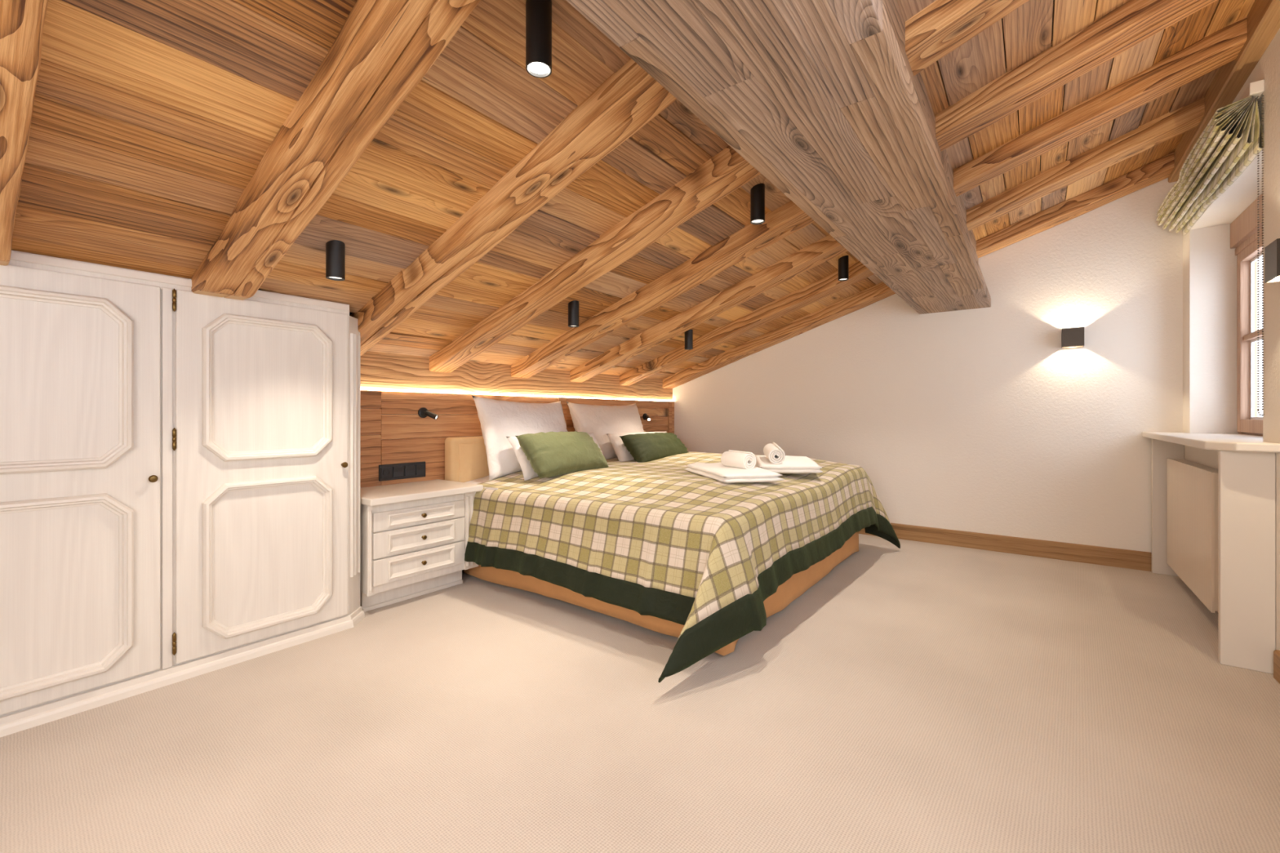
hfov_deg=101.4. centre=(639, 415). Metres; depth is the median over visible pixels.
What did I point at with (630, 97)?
rafter
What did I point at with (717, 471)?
folded towel
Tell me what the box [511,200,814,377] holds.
rafter
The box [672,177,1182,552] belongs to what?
wall
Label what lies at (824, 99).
ceiling beam
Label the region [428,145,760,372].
rafter
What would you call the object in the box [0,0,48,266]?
rafter
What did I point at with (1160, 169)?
rafter
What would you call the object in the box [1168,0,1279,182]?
ceiling beam
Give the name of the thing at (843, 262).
ceiling spotlight
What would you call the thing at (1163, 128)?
rafter
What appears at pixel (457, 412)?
panelling
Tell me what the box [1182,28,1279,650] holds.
wall
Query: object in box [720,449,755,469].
rolled towel
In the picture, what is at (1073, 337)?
wall lamp
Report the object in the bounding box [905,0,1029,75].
rafter
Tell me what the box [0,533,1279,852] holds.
floor
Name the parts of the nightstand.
plinth moulding, drawer, drawer, drawer, panel frame, panel frame, panel frame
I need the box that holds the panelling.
[360,387,674,487]
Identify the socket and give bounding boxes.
[381,466,391,478]
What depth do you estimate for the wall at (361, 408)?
3.29 m
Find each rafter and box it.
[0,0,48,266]
[190,0,480,300]
[350,58,676,355]
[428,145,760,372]
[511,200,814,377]
[569,235,847,382]
[619,261,874,386]
[662,281,895,388]
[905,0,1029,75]
[935,0,1217,151]
[953,15,1247,196]
[966,96,1204,231]
[976,151,1174,257]
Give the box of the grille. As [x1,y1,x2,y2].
[1175,459,1217,473]
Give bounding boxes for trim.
[360,351,672,400]
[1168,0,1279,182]
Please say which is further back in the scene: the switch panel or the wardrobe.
the switch panel
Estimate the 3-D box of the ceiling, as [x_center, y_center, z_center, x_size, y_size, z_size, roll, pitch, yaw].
[-0.031,-1.128,1.892,4.520,1.569,6.790,0,0,37]
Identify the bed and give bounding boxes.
[444,430,858,656]
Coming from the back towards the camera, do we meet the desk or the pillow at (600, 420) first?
the pillow at (600, 420)
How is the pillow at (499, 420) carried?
on the bed
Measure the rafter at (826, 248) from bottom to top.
0.950 m
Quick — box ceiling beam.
[566,0,991,314]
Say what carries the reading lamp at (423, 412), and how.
attached to the panelling
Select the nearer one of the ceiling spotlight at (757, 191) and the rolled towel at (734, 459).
the ceiling spotlight at (757, 191)
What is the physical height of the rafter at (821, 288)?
0.951 m
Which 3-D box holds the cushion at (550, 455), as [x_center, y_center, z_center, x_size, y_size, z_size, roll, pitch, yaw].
[-0.507,0.259,3.562,0.292,0.298,0.680,0,0,40]
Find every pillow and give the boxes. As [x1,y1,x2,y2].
[471,395,568,480]
[506,432,603,480]
[566,401,644,459]
[605,431,666,461]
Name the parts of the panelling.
rail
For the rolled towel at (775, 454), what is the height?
0.129 m
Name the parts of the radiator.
panel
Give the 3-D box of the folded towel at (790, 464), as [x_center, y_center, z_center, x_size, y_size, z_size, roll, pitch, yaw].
[0.982,0.329,3.538,0.406,0.080,0.522,0,0,9]
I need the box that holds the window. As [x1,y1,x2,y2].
[1230,192,1262,435]
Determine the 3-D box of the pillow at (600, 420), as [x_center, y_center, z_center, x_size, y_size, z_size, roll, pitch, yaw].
[-0.246,0.160,4.613,0.315,0.550,0.904,0,0,43]
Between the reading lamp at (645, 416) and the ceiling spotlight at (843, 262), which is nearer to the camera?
the ceiling spotlight at (843, 262)
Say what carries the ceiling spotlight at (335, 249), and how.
attached to the ceiling
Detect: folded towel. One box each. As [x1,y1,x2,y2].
[683,462,784,483]
[755,455,822,473]
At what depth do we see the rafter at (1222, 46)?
2.47 m
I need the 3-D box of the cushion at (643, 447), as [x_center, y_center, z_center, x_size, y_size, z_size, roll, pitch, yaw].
[0.151,0.279,4.430,0.257,0.261,0.741,0,0,39]
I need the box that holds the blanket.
[464,451,900,682]
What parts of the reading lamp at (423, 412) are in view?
wall plate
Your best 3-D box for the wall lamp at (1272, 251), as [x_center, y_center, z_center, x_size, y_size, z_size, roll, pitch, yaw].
[2.316,-0.555,1.863,0.100,0.132,0.122,0,0,37]
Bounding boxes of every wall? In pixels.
[360,408,663,439]
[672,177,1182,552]
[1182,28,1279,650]
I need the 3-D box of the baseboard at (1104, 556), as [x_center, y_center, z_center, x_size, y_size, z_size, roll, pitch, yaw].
[1.906,0.987,4.673,3.840,0.126,0.016,0,0,37]
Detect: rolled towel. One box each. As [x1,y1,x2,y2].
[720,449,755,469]
[763,442,785,463]
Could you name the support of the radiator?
attached to the wall at (1209, 262)
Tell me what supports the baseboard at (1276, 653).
attached to the wall at (1209, 262)
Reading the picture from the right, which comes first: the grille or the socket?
the grille
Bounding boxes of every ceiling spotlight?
[325,240,345,280]
[525,0,551,77]
[568,300,578,327]
[684,328,693,349]
[750,182,764,224]
[838,255,848,280]
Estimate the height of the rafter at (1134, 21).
0.466 m
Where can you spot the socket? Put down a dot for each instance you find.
(385, 471)
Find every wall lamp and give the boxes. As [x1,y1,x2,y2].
[1061,326,1084,348]
[1264,238,1279,283]
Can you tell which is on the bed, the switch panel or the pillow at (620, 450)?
the pillow at (620, 450)
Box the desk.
[1142,431,1279,674]
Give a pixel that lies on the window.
(1243, 229)
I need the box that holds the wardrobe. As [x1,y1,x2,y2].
[0,249,364,737]
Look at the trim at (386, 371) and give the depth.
3.86 m
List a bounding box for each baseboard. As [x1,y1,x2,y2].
[858,523,1151,571]
[1273,649,1279,684]
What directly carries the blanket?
on the bed
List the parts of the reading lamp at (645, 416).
wall plate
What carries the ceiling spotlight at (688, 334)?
attached to the ceiling
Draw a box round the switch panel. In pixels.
[378,461,425,481]
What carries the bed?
on the floor
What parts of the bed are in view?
headboard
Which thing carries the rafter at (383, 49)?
attached to the ceiling
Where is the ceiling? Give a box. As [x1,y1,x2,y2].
[11,0,1255,379]
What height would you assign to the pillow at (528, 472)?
0.288 m
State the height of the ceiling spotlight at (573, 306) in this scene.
0.155 m
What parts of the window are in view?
rail, sash, pane, pane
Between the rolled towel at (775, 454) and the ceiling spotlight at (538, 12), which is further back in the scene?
the rolled towel at (775, 454)
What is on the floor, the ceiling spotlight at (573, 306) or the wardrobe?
the wardrobe
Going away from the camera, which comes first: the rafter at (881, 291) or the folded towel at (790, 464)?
the folded towel at (790, 464)
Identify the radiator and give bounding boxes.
[1167,457,1217,613]
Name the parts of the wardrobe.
moulding, moulding, door, knob, cornice, floor moulding, door, moulding, moulding, knob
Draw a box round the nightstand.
[360,479,483,612]
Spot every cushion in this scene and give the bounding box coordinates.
[515,431,608,478]
[619,432,688,462]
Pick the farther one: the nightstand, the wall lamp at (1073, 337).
the wall lamp at (1073, 337)
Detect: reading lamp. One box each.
[417,407,438,419]
[642,413,650,421]

